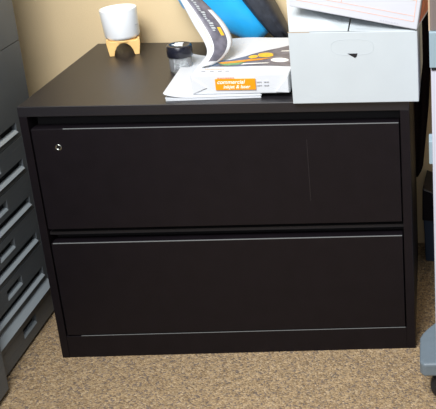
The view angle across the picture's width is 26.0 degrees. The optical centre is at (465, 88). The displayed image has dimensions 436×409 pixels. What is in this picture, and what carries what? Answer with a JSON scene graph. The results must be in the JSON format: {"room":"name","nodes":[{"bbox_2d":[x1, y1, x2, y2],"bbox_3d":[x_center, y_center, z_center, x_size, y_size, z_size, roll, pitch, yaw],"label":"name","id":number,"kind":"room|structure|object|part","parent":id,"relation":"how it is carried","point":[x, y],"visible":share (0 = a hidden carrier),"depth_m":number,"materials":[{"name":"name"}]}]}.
{"room":"office","nodes":[
{"label":"office","id":0,"kind":"room"},
{"bbox_2d":[0,243,435,408],"bbox_3d":[-0.540,1.129,1.098,4.400,0.050,3.860,-1,19,-2],"label":"floor","id":1,"kind":"structure","parent":0,"point":[41,378],"depth_m":2.19,"materials":[{"name":"carpet"}]},
{"bbox_2d":[0,349,8,400],"bbox_3d":[-1.321,0.149,1.495,0.440,1.550,0.812,-1,19,-2],"label":"cabinet","id":2,"kind":"object","parent":1,"relation":"on","point":[4,387],"visible":1,"depth_m":2.10,"materials":[{"name":"grey metal"}]},
{"bbox_2d":[0,0,53,375],"bbox_3d":[-1.369,-0.053,2.076,0.452,1.550,0.418,-1,19,-2],"label":"cabinet","id":3,"kind":"object","parent":1,"relation":"on","point":[26,303],"visible":0.88,"depth_m":2.25,"materials":[{"name":"grey metal"}]},
{"bbox_3d":[-1.156,0.163,2.109,0.016,0.010,0.322,-1,19,-2],"label":"grip rail","id":4,"kind":"part","parent":3,"relation":"part of","materials":[{"name":"grey metal"}]},
{"bbox_3d":[-1.156,0.258,2.142,0.016,0.010,0.322,-1,19,-2],"label":"grip rail","id":5,"kind":"part","parent":3,"relation":"part of","materials":[{"name":"grey metal"}]},
{"bbox_3d":[-1.158,0.225,2.141,0.012,0.099,0.342,-1,19,-2],"label":"drawer","id":6,"kind":"part","parent":3,"relation":"part of","materials":[{"name":"grey metal"}]},
{"bbox_3d":[-1.161,0.053,2.121,0.012,0.235,0.418,-1,19,-2],"label":"drawer","id":7,"kind":"part","parent":3,"relation":"part of","materials":[{"name":"grey metal"}]},
{"bbox_3d":[-1.155,0.359,2.177,0.016,0.010,0.322,-1,19,-2],"label":"grip rail","id":8,"kind":"part","parent":3,"relation":"part of","materials":[{"name":"grey metal"}]},
{"bbox_3d":[-1.158,0.323,2.175,0.012,0.104,0.342,-1,19,-2],"label":"drawer","id":9,"kind":"part","parent":3,"relation":"part of","materials":[{"name":"grey metal"}]},
{"bbox_3d":[-1.155,0.460,2.212,0.016,0.010,0.322,-1,19,-2],"label":"grip rail","id":10,"kind":"part","parent":3,"relation":"part of","materials":[{"name":"grey metal"}]},
{"bbox_3d":[-1.157,0.424,2.210,0.012,0.105,0.342,-1,19,-2],"label":"drawer","id":11,"kind":"part","parent":3,"relation":"part of","materials":[{"name":"grey metal"}]},
{"bbox_3d":[-1.154,0.560,2.247,0.016,0.010,0.322,-1,19,-2],"label":"grip rail","id":12,"kind":"part","parent":3,"relation":"part of","materials":[{"name":"grey metal"}]},
{"bbox_3d":[-1.157,0.525,2.245,0.012,0.104,0.342,-1,19,-2],"label":"drawer","id":13,"kind":"part","parent":3,"relation":"part of","materials":[{"name":"grey metal"}]},
{"bbox_3d":[-1.151,0.627,2.281,0.023,0.108,0.342,-1,19,-2],"label":"drawer","id":14,"kind":"part","parent":3,"relation":"part of","materials":[{"name":"grey metal"}]},
{"bbox_2d":[17,42,417,357],"bbox_3d":[-0.601,0.276,2.425,0.914,0.694,0.533,-1,19,-2],"label":"file cabinet","id":15,"kind":"object","parent":1,"relation":"on","point":[267,223],"visible":0.96,"depth_m":2.18,"materials":[{"name":"black metal"}]},
{"bbox_3d":[-1.049,0.296,2.413,0.018,0.668,0.527,-1,19,-2],"label":"panel","id":16,"kind":"part","parent":15,"relation":"part of","materials":[{"name":"black laminate"}]},
{"bbox_2d":[99,3,139,56],"bbox_3d":[-0.963,-0.165,2.444,0.100,0.130,0.099,-6,20,-17],"label":"plant pot","id":17,"kind":"object","parent":15,"relation":"on","point":[120,22],"visible":1,"depth_m":2.41,"materials":[{"name":"white ceramic"}]},
{"bbox_3d":[-0.970,-0.115,2.423,0.044,0.049,0.013,-7,20,-18],"label":"leg","id":18,"kind":"part","parent":17,"relation":"part of","materials":[{"name":"brown wood"}]},
{"bbox_3d":[-0.928,-0.120,2.437,0.044,0.049,0.013,-7,20,-18],"label":"leg","id":19,"kind":"part","parent":17,"relation":"part of","materials":[{"name":"brown wood"}]},
{"bbox_2d":[166,41,192,73],"bbox_3d":[-0.745,-0.081,2.285,0.064,0.072,0.064,-1,19,-2],"label":"jar","id":20,"kind":"object","parent":15,"relation":"on","point":[179,56],"visible":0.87,"depth_m":2.26,"materials":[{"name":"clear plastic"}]},
{"bbox_2d":[172,42,183,45],"bbox_3d":[-0.748,-0.115,2.274,0.031,0.004,0.033,-1,19,-2],"label":"clips","id":21,"kind":"object","parent":20,"relation":"on","point":[178,43],"visible":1,"depth_m":2.27,"materials":[{"name":"silver metal"}]},
{"bbox_3d":[-0.745,-0.101,2.278,0.064,0.030,0.064,-1,19,-2],"label":"lid","id":22,"kind":"part","parent":20,"relation":"part of","materials":[{"name":"black plastic"}]},
{"bbox_2d":[163,54,262,100],"bbox_3d":[-0.619,-0.038,2.239,0.228,0.020,0.332,-2,19,-5],"label":"paper stack","id":23,"kind":"object","parent":15,"relation":"on","point":[179,88],"visible":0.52,"depth_m":2.10,"materials":[{"name":"white paper"}]},
{"bbox_2d":[180,0,291,94],"bbox_3d":[-0.587,-0.154,2.195,0.319,0.248,0.317,-1,19,-2],"label":"paper ream","id":24,"kind":"object","parent":23,"relation":"on","point":[230,65],"visible":0.98,"depth_m":2.16,"materials":[{"name":"white paper"}]},
{"bbox_2d":[191,0,215,30],"bbox_3d":[-0.673,-0.208,2.184,0.109,0.118,0.016,7,21,21],"label":"print","id":25,"kind":"object","parent":24,"relation":"attached to","point":[203,17],"depth_m":2.18,"materials":[{"name":"grey paper"}]},
{"bbox_2d":[209,46,289,65],"bbox_3d":[-0.531,-0.088,2.226,0.199,0.005,0.198,-1,19,-2],"label":"picture","id":26,"kind":"object","parent":24,"relation":"on","point":[237,55],"depth_m":2.20,"materials":[{"name":"multicoloured"}]},
{"bbox_3d":[-0.594,0.085,2.098,0.867,0.005,0.031,-1,19,-2],"label":"finger pull","id":27,"kind":"part","parent":15,"relation":"part of","materials":[{"name":"metal"}]},
{"bbox_3d":[-0.593,0.210,2.132,0.867,0.264,0.019,-1,19,-2],"label":"drawer","id":28,"kind":"part","parent":15,"relation":"part of","materials":[{"name":"black laminate"}]},
{"bbox_3d":[-0.593,0.371,2.198,0.867,0.005,0.031,-1,19,-2],"label":"finger pull","id":29,"kind":"part","parent":15,"relation":"part of","materials":[{"name":"metal"}]},
{"bbox_3d":[-0.592,0.498,2.232,0.867,0.265,0.019,-1,19,-2],"label":"drawer","id":30,"kind":"part","parent":15,"relation":"part of","materials":[{"name":"black laminate"}]},
{"bbox_2d":[178,0,288,37],"bbox_3d":[-0.631,-0.262,2.455,0.380,0.287,0.147,2,19,7],"label":"bag","id":31,"kind":"object","parent":15,"relation":"on","point":[243,18],"visible":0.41,"depth_m":2.44,"materials":[{"name":"blue fabric"}]},
{"bbox_2d":[286,0,422,103],"bbox_3d":[-0.272,-0.125,2.170,0.322,0.226,0.315,-1,19,-2],"label":"carton","id":32,"kind":"object","parent":15,"relation":"on","point":[334,58],"visible":0.84,"depth_m":2.03,"materials":[{"name":"white cardboard"}]},
{"bbox_2d":[289,0,427,29],"bbox_3d":[-0.222,-0.336,2.104,0.342,0.315,0.301,2,19,6],"label":"carton","id":33,"kind":"object","parent":32,"relation":"on","point":[410,14],"visible":0.99,"depth_m":2.00,"materials":[{"name":"white cardboard"}]},
{"bbox_3d":[-0.251,-0.202,1.994,0.281,0.095,0.001,2,19,6],"label":"printed frame","id":34,"kind":"part","parent":33,"relation":"part of","materials":[{"name":"pink"}]},
{"bbox_3d":[-0.072,-0.315,2.103,0.043,0.251,0.274,2,19,6],"label":"panel","id":35,"kind":"part","parent":33,"relation":"part of","materials":[{"name":"brown cardboard"}]},
{"bbox_3d":[-0.155,0.281,2.444,0.022,0.668,0.527,-1,19,-2],"label":"panel","id":36,"kind":"part","parent":15,"relation":"part of","materials":[{"name":"black laminate"}]},
{"bbox_2d":[420,0,435,395],"bbox_3d":[0.045,0.076,2.067,0.328,1.300,0.386,-1,19,-2],"label":"stand","id":37,"kind":"object","parent":1,"relation":"on","point":[428,339],"visible":1,"depth_m":1.93,"materials":[{"name":"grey plastic"}]},
{"bbox_3d":[-0.024,-0.103,1.891,0.110,0.078,0.135,-1,19,-2],"label":"control panel","id":38,"kind":"part","parent":37,"relation":"part of","materials":[{"name":"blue plastic"}]},
{"bbox_3d":[-0.034,-0.322,1.821,0.088,0.386,0.125,-1,19,-2],"label":"post","id":39,"kind":"part","parent":37,"relation":"part of","materials":[{"name":"brown plastic"}]},
{"bbox_2d":[422,170,433,260],"bbox_3d":[-0.004,0.403,2.711,0.261,0.260,0.126,3,19,8],"label":"waste bin","id":40,"kind":"object","parent":1,"relation":"on","point":[427,201],"visible":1,"depth_m":2.67,"materials":[{"name":"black plastic"}]},
{"bbox_2d":[12,0,432,242],"bbox_3d":[-0.620,-0.832,2.406,4.400,2.800,0.100,-1,19,-2],"label":"wall","id":41,"kind":"structure","parent":0,"point":[53,35],"depth_m":2.56,"materials":[{"name":"paint"}]},
{"bbox_2d":[414,12,430,176],"bbox_3d":[-0.152,-0.036,2.637,0.104,0.660,0.016,-1,19,-2],"label":"hanging cloth","id":42,"kind":"object","parent":41,"relation":"hanging from","point":[421,107],"visible":0.28,"depth_m":2.66,"materials":[{"name":"black fabric"}]}
]}

